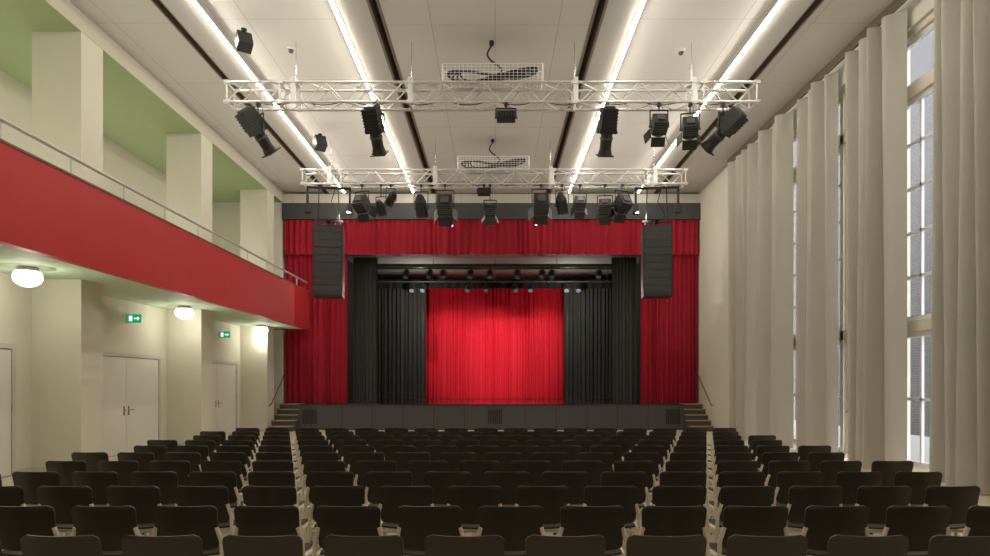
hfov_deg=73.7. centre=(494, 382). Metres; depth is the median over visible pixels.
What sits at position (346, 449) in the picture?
chair
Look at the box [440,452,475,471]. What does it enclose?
chair
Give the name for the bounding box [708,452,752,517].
chair
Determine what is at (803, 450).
chair
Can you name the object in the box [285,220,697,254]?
curtain valance
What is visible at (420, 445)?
chair
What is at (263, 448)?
chair
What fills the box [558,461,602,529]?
chair
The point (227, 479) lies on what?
chair
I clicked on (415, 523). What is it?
chair
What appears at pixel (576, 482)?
chair
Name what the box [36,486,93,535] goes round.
chair
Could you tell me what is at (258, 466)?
chair
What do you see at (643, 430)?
chair
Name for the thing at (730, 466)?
chair
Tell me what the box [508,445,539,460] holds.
chair
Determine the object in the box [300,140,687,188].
lighting truss
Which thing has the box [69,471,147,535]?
chair
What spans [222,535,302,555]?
chair
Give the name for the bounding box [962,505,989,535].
chair
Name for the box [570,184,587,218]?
spotlight
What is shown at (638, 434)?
chair
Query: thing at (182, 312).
globe lamp
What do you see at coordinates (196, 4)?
led light strip
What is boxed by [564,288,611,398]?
drape
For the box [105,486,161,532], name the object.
chair
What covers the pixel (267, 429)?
chair
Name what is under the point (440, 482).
chair
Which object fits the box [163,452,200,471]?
chair
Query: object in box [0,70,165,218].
wall
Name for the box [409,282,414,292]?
spotlight
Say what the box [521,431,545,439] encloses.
chair
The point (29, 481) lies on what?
chair
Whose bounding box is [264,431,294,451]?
chair
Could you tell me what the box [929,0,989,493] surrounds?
window curtain
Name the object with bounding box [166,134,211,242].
column
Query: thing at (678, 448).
chair
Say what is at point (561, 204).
spotlight
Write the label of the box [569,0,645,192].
led light strip
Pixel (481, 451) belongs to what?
chair
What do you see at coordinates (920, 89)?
window
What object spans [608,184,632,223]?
spotlight
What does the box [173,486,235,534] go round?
chair
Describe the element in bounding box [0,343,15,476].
door
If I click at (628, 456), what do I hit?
chair
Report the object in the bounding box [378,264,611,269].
beam
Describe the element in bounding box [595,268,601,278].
spotlight
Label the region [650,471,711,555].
chair
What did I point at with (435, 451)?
chair
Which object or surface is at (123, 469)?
chair
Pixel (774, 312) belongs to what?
window curtain
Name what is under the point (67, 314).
column
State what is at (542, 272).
spotlight
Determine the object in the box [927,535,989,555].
chair
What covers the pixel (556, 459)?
chair
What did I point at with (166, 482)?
chair
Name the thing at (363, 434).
chair
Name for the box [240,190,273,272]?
column
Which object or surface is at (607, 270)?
pipe
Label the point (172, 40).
ceiling
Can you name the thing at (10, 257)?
balcony
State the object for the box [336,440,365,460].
chair
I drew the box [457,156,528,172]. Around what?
basket
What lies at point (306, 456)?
chair
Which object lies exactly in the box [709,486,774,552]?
chair
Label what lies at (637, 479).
chair
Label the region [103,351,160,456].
door
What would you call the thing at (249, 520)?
chair
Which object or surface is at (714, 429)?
chair
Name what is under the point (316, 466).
chair
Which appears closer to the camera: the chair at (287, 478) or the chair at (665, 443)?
the chair at (287, 478)
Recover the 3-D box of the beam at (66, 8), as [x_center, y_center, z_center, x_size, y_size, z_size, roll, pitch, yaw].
[-8.048,-6.905,11.450,0.304,0.370,26.900,0,0,0]
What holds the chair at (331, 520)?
on the floor at (984, 499)
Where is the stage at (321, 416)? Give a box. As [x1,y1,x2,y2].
[298,403,683,429]
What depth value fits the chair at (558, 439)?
10.99 m
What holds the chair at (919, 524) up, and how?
on the floor at (984, 499)
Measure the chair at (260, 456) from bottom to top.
0.823 m
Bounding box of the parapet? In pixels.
[0,117,308,329]
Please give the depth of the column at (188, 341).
17.75 m
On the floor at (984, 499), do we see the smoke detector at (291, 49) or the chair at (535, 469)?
the chair at (535, 469)
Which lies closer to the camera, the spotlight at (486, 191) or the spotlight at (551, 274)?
the spotlight at (486, 191)
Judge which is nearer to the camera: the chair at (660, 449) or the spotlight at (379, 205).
the chair at (660, 449)
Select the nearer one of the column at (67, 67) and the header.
the column at (67, 67)
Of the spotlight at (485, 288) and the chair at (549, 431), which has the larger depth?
the spotlight at (485, 288)
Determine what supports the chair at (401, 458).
on the floor at (984, 499)
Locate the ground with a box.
[794,420,929,462]
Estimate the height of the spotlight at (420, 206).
0.980 m
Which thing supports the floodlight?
hanging from the ceiling at (172, 40)
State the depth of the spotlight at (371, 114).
13.27 m
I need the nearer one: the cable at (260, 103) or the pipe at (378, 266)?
the cable at (260, 103)
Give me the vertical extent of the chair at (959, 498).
0.823 m
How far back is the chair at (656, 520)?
4.67 m
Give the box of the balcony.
[0,244,300,328]
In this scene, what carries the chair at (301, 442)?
on the floor at (984, 499)
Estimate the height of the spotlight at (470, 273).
0.467 m
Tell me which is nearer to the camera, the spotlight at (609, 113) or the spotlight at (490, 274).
the spotlight at (609, 113)
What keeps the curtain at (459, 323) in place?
on the floor at (379, 400)
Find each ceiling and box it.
[0,0,281,201]
[69,0,893,193]
[348,254,638,279]
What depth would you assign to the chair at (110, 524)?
4.68 m
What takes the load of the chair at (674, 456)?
on the floor at (984, 499)
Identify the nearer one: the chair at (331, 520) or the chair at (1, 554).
the chair at (1, 554)
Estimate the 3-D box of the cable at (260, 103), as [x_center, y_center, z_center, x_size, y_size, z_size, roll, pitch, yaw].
[-0.051,-5.739,13.485,9.904,0.118,0.069,0,0,0]
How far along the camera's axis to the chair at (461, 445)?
10.09 m
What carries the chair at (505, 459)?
on the floor at (984, 499)
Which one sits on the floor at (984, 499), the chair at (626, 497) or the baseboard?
the chair at (626, 497)
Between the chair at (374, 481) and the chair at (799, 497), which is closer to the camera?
the chair at (799, 497)
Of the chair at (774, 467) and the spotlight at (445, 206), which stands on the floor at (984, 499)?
the chair at (774, 467)
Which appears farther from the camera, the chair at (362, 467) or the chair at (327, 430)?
the chair at (327, 430)
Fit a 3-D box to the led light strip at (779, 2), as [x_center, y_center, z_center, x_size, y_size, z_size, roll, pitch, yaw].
[5.250,-7.003,12.600,0.090,0.055,23.200,0,0,0]
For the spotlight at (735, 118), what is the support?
hanging from the lighting truss at (295, 91)
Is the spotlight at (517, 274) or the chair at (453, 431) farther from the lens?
the spotlight at (517, 274)
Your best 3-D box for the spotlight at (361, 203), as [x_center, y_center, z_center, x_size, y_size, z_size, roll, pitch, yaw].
[-3.777,-5.159,18.987,0.592,1.051,0.772,0,0,20]
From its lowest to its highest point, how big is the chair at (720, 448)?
0.823 m
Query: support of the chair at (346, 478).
on the floor at (984, 499)
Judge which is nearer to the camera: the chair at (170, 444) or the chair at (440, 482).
the chair at (440, 482)
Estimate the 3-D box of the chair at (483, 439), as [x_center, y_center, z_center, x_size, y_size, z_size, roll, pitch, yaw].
[-0.152,1.281,11.245,0.612,0.823,0.549,0,0,0]
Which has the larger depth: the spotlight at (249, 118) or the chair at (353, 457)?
the spotlight at (249, 118)
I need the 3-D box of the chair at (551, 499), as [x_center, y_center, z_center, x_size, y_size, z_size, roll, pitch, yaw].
[0.427,1.281,5.815,0.612,0.823,0.549,0,0,-1]
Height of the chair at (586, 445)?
0.823 m
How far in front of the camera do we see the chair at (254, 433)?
11.91 m
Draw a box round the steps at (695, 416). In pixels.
[678,403,713,431]
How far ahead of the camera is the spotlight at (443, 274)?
26.65 m
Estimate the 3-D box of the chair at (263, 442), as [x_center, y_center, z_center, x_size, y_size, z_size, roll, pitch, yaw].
[-3.340,1.281,10.339,0.612,0.823,0.549,0,0,0]
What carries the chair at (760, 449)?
on the floor at (984, 499)
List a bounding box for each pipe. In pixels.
[378,266,611,267]
[378,270,611,281]
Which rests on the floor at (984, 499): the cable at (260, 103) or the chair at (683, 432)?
the chair at (683, 432)
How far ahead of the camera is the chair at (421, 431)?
12.80 m
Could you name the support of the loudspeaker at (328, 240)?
hanging from the lighting truss at (654, 172)
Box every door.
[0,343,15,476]
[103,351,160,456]
[212,360,237,433]
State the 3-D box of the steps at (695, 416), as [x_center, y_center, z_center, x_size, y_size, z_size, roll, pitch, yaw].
[7.190,1.225,23.750,0.816,0.930,1.660,0,0,0]
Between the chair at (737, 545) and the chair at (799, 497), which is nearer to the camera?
the chair at (737, 545)
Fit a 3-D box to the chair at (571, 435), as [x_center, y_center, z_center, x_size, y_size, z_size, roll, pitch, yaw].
[1.300,1.281,12.149,0.612,0.823,0.549,0,0,0]
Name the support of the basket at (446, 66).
attached to the lighting truss at (295, 91)
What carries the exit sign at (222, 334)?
attached to the wall at (148, 337)
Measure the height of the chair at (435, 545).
0.823 m
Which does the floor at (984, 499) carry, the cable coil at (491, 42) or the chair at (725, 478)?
the chair at (725, 478)
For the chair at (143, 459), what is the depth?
8.29 m
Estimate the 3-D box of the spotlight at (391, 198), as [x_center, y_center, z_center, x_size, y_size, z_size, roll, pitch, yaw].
[-2.961,-5.367,18.874,0.336,0.633,0.511,0,0,-34]
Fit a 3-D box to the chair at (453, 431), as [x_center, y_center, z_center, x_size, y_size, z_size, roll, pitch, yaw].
[-0.732,1.281,13.055,0.612,0.823,0.549,0,0,0]
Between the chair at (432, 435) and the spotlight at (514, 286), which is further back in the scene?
the spotlight at (514, 286)
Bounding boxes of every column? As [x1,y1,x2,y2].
[32,32,102,188]
[32,279,102,471]
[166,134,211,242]
[166,309,211,445]
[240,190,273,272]
[240,326,273,431]
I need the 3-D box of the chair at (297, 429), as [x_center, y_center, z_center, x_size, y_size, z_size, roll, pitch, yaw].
[-3.630,1.281,13.054,0.612,0.823,0.549,0,0,0]
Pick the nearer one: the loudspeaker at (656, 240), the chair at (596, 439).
the chair at (596, 439)
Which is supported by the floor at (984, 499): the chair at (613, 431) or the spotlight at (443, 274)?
the chair at (613, 431)
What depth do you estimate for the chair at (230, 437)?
11.00 m
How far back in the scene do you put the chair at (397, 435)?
11.90 m
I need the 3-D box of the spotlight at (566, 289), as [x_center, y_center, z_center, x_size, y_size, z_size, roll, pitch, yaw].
[3.200,-4.251,29.404,0.291,0.467,0.389,0,0,0]
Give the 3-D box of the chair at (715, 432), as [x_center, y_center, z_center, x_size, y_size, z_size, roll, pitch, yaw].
[4.197,1.281,12.150,0.612,0.823,0.549,0,0,-1]
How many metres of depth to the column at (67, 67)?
12.60 m
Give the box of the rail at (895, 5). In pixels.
[727,0,906,165]
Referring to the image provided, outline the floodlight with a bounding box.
[312,133,327,151]
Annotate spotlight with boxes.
[235,102,280,157]
[351,184,376,222]
[360,102,388,156]
[375,184,386,216]
[384,184,396,206]
[402,268,409,278]
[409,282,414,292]
[413,184,428,217]
[420,282,425,292]
[426,268,432,278]
[434,184,457,225]
[440,268,446,278]
[465,282,470,292]
[467,268,473,278]
[476,184,491,195]
[482,184,498,224]
[483,282,488,292]
[487,268,493,278]
[495,102,516,122]
[512,282,517,292]
[514,268,520,278]
[528,184,551,224]
[528,282,533,292]
[538,268,545,278]
[548,268,554,278]
[555,184,568,214]
[564,282,569,292]
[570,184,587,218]
[575,282,580,292]
[595,102,618,156]
[595,184,614,224]
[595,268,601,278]
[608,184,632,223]
[643,102,668,146]
[676,102,700,149]
[698,102,747,155]
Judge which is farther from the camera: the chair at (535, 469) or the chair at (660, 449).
the chair at (660, 449)
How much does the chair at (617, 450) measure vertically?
0.823 m
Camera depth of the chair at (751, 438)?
11.00 m
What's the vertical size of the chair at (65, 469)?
0.823 m
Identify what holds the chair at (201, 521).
on the floor at (984, 499)
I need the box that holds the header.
[282,194,700,220]
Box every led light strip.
[190,0,344,192]
[329,0,413,192]
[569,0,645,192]
[637,0,783,192]
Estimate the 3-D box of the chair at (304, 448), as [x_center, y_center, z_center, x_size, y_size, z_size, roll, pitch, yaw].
[-2.471,1.281,9.435,0.612,0.823,0.549,0,0,0]
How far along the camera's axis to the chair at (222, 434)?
11.91 m
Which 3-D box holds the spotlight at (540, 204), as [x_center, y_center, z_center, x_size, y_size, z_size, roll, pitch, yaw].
[1.317,-5.133,19.008,0.694,1.103,0.891,0,0,0]
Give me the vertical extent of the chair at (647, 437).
0.823 m
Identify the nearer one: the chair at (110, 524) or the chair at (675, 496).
the chair at (110, 524)
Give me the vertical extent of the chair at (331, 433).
0.823 m
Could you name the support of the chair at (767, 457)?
on the floor at (984, 499)
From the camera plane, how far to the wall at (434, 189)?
24.95 m
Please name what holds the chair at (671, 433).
on the floor at (984, 499)
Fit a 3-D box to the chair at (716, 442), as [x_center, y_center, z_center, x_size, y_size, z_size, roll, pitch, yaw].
[3.621,1.281,10.339,0.612,0.823,0.549,0,0,1]
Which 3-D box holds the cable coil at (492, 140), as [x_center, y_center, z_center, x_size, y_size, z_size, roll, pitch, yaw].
[-0.050,-6.603,19.115,1.874,0.894,0.228,0,0,0]
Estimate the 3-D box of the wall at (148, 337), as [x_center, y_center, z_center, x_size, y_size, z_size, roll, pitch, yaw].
[-8.970,-0.145,11.500,0.260,3.670,27.000,0,0,0]
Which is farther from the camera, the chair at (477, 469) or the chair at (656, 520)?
the chair at (477, 469)
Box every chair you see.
[0,486,61,535]
[0,505,59,555]
[0,540,2,555]
[12,471,63,535]
[20,535,101,555]
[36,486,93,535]
[45,460,87,485]
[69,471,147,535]
[71,452,108,471]
[71,505,140,555]
[97,461,140,533]
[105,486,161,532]
[117,452,154,471]
[121,535,202,555]
[130,471,177,535]
[134,445,166,460]
[142,461,190,534]
[147,440,177,451]
[152,505,223,555]
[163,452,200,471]
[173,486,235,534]
[175,445,209,461]
[185,440,215,457]
[189,471,243,511]
[193,435,220,451]
[200,431,225,444]
[200,460,244,496]
[209,452,248,485]
[217,445,252,471]
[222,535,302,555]
[223,440,255,462]
[228,435,257,459]
[232,431,259,453]
[234,505,319,555]
[236,428,260,448]
[242,486,314,541]
[248,471,311,541]
[252,461,307,521]
[256,452,305,499]
[258,445,302,476]
[261,440,296,464]
[262,435,295,457]
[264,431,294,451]
[265,428,293,447]
[293,428,318,460]
[294,431,321,467]
[295,435,324,476]
[296,440,328,486]
[297,445,332,496]
[299,452,337,506]
[300,461,344,526]
[302,471,353,542]
[306,486,365,555]
[312,505,383,555]
[323,535,403,555]
[325,428,348,440]
[328,431,353,445]
[332,435,359,451]
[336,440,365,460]
[341,445,373,470]
[347,452,383,483]
[354,460,396,488]
[355,428,378,439]
[360,431,385,444]
[365,471,411,506]
[367,435,393,449]
[374,440,403,452]
[378,486,433,535]
[383,445,415,460]
[385,428,407,434]
[392,431,417,439]
[394,452,429,471]
[396,505,464,555]
[401,435,428,445]
[407,461,447,485]
[412,440,441,451]
[415,428,437,434]
[424,431,449,439]
[424,445,456,460]
[424,471,476,535]
[424,535,504,555]
[436,435,463,445]
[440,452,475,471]
[444,428,467,434]
[447,486,501,532]
[450,440,479,451]
[457,431,481,439]
[459,461,499,485]
[466,445,498,460]
[471,435,497,445]
[474,428,497,434]
[476,505,545,555]
[483,471,529,506]
[486,452,521,471]
[487,440,517,451]
[489,431,513,439]
[504,428,527,434]
[505,435,532,445]
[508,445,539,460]
[511,460,555,534]
[515,486,569,532]
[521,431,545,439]
[525,440,554,451]
[525,535,605,555]
[532,452,567,471]
[534,428,556,434]
[540,435,567,445]
[542,471,588,505]
[549,445,581,460]
[553,431,577,439]
[557,505,626,555]
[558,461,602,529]
[563,440,592,451]
[564,428,586,434]
[575,435,601,444]
[578,452,614,471]
[583,486,641,535]
[585,431,609,439]
[590,445,623,461]
[593,428,616,435]
[601,440,630,456]
[601,471,649,520]
[610,435,636,451]
[614,461,656,496]
[617,431,641,444]
[623,428,646,439]
[624,452,661,486]
[626,535,706,555]
[632,445,665,485]
[637,486,710,555]
[639,440,669,469]
[639,505,709,555]
[644,435,672,461]
[649,431,675,453]
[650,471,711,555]
[653,428,677,446]
[659,452,711,517]
[664,445,710,500]
[665,460,711,534]
[676,440,709,486]
[679,435,709,478]
[681,431,709,475]
[683,428,709,469]
[705,471,765,552]
[708,428,735,448]
[708,431,738,453]
[708,435,740,484]
[708,440,744,474]
[708,445,747,500]
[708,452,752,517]
[708,461,757,506]
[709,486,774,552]
[709,505,788,555]
[726,535,807,555]
[747,435,775,452]
[751,440,781,460]
[755,445,789,470]
[759,452,798,480]
[765,461,809,489]
[774,471,824,506]
[786,486,843,532]
[798,445,830,460]
[801,505,869,555]
[808,452,844,471]
[820,460,861,485]
[827,535,908,555]
[835,471,882,505]
[855,486,911,532]
[869,461,913,534]
[881,505,951,555]
[894,471,942,506]
[923,486,979,532]
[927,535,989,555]
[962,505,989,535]
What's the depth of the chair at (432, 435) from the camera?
11.90 m
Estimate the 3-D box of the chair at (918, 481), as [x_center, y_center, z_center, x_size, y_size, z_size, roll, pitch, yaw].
[4.201,1.281,6.719,0.612,0.823,0.549,0,0,1]
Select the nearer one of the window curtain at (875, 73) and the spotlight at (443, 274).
the window curtain at (875, 73)
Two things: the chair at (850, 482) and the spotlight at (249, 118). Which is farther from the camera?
the spotlight at (249, 118)
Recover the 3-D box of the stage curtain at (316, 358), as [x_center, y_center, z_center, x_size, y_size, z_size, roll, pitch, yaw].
[-6.660,-2.650,24.696,2.320,6.800,0.162,0,0,0]
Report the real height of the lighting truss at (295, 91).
1.350 m
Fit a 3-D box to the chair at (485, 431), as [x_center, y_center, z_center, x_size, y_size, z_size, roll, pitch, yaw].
[-0.153,1.281,13.055,0.612,0.823,0.549,0,0,-1]
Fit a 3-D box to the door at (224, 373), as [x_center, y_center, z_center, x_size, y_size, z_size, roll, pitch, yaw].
[-8.782,0.490,20.900,0.112,2.400,3.200,0,0,0]
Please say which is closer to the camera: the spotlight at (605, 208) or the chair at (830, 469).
the chair at (830, 469)
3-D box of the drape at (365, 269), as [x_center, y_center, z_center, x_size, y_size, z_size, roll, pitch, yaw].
[-5.135,-2.120,26.204,0.970,5.740,0.127,0,0,0]
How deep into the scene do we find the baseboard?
12.40 m
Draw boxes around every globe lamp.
[12,266,43,286]
[175,306,193,318]
[254,325,267,334]
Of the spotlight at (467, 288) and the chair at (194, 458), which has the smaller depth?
the chair at (194, 458)
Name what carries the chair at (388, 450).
on the floor at (984, 499)
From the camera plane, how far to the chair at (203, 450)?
9.19 m
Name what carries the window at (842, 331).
in the wall at (712, 256)
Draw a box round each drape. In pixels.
[353,257,377,401]
[378,288,425,398]
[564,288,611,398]
[612,257,635,401]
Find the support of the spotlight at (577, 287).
hanging from the pipe at (607, 270)
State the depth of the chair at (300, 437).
11.00 m
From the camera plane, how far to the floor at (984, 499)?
9.70 m
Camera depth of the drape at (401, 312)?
30.19 m
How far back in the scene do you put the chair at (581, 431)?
12.81 m
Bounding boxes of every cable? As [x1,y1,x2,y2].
[260,103,720,104]
[343,182,643,185]
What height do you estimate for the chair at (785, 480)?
0.823 m
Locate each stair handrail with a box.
[269,375,284,405]
[697,375,712,405]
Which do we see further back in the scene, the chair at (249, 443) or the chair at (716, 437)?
the chair at (716, 437)
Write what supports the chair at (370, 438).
on the floor at (984, 499)
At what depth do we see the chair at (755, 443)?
10.10 m
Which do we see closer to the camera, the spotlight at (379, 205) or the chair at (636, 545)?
the chair at (636, 545)
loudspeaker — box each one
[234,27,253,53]
[304,186,352,298]
[633,186,680,298]
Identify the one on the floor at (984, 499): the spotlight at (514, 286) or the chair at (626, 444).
the chair at (626, 444)
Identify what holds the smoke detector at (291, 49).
attached to the ceiling at (172, 40)
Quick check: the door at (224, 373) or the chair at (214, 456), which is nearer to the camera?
the chair at (214, 456)
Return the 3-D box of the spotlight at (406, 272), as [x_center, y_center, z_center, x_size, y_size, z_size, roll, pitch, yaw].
[-3.601,-4.431,26.683,0.317,0.466,0.299,0,0,-44]
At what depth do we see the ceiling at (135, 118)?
15.90 m
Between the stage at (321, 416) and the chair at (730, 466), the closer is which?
the chair at (730, 466)
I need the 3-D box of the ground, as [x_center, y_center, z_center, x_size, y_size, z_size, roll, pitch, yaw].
[11.150,1.815,27.500,5.700,0.150,65.000,0,0,0]
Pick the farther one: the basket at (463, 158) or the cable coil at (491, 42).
the basket at (463, 158)
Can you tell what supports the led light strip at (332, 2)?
attached to the ceiling at (172, 40)
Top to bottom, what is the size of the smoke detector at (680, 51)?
0.100 m
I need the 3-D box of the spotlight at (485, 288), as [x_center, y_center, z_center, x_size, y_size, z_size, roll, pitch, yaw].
[-0.400,-4.250,29.405,0.288,0.467,0.390,0,0,0]
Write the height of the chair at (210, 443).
0.823 m
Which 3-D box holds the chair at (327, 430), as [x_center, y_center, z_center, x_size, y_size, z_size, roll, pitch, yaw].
[-3.049,1.281,13.054,0.612,0.823,0.549,0,0,0]
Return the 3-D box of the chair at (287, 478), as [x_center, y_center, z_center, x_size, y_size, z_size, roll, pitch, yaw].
[-2.184,1.281,6.720,0.612,0.823,0.549,0,0,-1]
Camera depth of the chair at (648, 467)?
7.38 m
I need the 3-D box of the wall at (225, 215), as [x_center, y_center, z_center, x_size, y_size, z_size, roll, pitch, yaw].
[-9.250,-2.510,24.720,2.700,8.400,0.440,0,0,0]
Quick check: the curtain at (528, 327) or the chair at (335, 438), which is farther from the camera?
the curtain at (528, 327)
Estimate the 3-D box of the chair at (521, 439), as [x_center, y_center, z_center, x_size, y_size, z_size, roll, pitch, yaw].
[0.431,1.281,11.244,0.612,0.823,0.549,0,0,0]
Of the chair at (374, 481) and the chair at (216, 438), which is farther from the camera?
the chair at (216, 438)
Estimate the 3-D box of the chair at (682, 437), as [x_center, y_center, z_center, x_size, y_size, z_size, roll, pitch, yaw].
[3.328,1.281,11.245,0.612,0.823,0.549,0,0,0]
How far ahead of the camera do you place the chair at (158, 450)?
9.19 m
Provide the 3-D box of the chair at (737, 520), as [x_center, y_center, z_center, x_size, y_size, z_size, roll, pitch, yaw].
[1.879,1.281,4.910,0.612,0.823,0.549,0,0,0]
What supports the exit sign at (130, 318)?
attached to the wall at (148, 337)
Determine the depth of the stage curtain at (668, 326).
24.68 m
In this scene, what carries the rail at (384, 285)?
attached to the wall at (350, 265)
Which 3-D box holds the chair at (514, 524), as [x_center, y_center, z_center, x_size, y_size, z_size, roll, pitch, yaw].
[0.138,1.281,4.910,0.612,0.823,0.549,0,0,0]
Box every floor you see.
[1,430,989,555]
[348,399,638,402]
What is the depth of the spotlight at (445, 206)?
18.88 m
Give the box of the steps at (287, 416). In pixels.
[268,403,304,431]
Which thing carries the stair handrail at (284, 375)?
attached to the column at (256, 351)
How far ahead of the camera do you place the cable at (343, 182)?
18.96 m
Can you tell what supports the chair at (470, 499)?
on the floor at (984, 499)
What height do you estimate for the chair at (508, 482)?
0.823 m
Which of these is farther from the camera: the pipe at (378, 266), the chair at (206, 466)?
the pipe at (378, 266)
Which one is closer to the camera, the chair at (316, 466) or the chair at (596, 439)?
the chair at (316, 466)
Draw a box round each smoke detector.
[286,46,295,53]
[676,48,685,55]
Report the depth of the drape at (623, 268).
26.19 m
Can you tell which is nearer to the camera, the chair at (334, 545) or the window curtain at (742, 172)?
the chair at (334, 545)
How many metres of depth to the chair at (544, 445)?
10.09 m
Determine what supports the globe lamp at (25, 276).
hanging from the balcony
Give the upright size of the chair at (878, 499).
0.823 m
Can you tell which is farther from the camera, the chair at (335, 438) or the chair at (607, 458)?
the chair at (335, 438)
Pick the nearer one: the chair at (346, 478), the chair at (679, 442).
the chair at (346, 478)
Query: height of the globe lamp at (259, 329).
0.338 m
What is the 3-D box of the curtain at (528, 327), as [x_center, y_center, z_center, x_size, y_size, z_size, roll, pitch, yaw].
[1.875,-1.930,31.427,3.850,5.360,0.214,0,0,0]
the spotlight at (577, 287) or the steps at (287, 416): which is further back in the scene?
the spotlight at (577, 287)
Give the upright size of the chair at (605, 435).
0.823 m
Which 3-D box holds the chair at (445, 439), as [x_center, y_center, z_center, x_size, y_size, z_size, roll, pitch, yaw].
[-0.733,1.281,11.245,0.612,0.823,0.549,0,0,-1]
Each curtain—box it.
[285,254,347,402]
[426,288,493,398]
[494,288,563,398]
[641,254,696,402]
[728,143,757,439]
[755,113,792,447]
[796,72,837,451]
[845,9,906,467]
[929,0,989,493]
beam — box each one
[45,0,283,200]
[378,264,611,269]
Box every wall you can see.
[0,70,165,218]
[0,272,239,469]
[212,202,284,414]
[274,189,654,402]
[348,260,638,401]
[697,0,933,459]
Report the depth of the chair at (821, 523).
4.68 m
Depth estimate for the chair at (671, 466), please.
7.38 m
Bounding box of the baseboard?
[16,467,31,471]
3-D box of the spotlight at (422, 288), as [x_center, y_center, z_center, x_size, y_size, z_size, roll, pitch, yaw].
[-3.200,-4.250,29.404,0.292,0.467,0.388,0,0,0]
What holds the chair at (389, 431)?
on the floor at (984, 499)
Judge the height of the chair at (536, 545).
0.823 m
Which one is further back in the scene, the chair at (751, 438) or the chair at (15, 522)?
the chair at (751, 438)
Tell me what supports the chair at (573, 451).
on the floor at (984, 499)
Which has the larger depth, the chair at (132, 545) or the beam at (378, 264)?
the beam at (378, 264)
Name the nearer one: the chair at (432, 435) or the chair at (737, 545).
the chair at (737, 545)
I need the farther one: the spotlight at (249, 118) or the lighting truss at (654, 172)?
the lighting truss at (654, 172)
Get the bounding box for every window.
[793,31,933,436]
[793,127,796,447]
[838,87,847,458]
[907,11,933,471]
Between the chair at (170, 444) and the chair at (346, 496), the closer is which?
the chair at (346, 496)
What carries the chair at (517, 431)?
on the floor at (984, 499)
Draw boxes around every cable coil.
[447,40,537,80]
[461,139,525,167]
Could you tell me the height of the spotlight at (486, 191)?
0.335 m
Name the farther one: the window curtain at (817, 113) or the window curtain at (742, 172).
the window curtain at (742, 172)
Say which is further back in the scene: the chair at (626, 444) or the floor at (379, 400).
the floor at (379, 400)
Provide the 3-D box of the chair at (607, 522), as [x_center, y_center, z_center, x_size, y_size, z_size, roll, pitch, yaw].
[0.721,1.281,4.909,0.612,0.823,0.549,0,0,0]
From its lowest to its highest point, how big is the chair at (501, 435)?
0.823 m
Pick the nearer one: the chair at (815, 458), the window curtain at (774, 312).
the chair at (815, 458)
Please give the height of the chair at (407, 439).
0.823 m
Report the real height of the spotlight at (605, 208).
1.150 m
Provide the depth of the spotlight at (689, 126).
13.38 m
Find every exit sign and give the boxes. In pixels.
[126,314,142,322]
[219,331,230,337]
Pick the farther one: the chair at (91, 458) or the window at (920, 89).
the window at (920, 89)
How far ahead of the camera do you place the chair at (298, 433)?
11.91 m
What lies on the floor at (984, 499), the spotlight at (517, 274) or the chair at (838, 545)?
the chair at (838, 545)
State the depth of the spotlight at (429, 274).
26.64 m
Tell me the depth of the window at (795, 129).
17.48 m
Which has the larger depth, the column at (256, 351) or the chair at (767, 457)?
the column at (256, 351)
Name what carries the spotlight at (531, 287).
hanging from the pipe at (607, 270)
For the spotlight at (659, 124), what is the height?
0.853 m
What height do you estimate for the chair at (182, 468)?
0.823 m
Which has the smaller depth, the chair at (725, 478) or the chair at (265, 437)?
the chair at (725, 478)
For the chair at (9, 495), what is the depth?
5.58 m
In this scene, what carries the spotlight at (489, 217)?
hanging from the lighting truss at (654, 172)
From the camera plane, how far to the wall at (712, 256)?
22.40 m
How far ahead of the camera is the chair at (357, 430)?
12.81 m
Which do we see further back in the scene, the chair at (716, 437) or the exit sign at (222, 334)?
the exit sign at (222, 334)
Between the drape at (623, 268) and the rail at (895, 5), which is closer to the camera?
the rail at (895, 5)
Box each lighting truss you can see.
[223,42,760,111]
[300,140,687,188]
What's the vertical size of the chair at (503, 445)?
0.823 m
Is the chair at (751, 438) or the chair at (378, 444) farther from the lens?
the chair at (751, 438)
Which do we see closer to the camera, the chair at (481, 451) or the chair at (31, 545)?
the chair at (31, 545)
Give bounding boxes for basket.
[442,63,542,88]
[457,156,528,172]
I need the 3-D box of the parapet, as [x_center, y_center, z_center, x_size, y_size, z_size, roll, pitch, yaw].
[-6.914,-2.839,11.150,0.152,1.749,26.300,0,0,0]
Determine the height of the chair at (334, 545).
0.823 m
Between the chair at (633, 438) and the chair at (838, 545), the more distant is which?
the chair at (633, 438)
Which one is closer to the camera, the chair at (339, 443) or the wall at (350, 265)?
the chair at (339, 443)
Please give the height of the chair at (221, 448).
0.823 m
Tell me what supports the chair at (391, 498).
on the floor at (984, 499)
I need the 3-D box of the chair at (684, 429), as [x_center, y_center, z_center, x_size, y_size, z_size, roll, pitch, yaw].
[3.907,1.281,13.055,0.612,0.823,0.549,0,0,-1]
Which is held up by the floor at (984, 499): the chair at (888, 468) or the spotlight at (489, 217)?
the chair at (888, 468)
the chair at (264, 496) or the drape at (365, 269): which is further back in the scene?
the drape at (365, 269)
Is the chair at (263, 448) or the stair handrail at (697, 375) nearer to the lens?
the chair at (263, 448)
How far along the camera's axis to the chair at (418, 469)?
7.38 m
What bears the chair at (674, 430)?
on the floor at (984, 499)

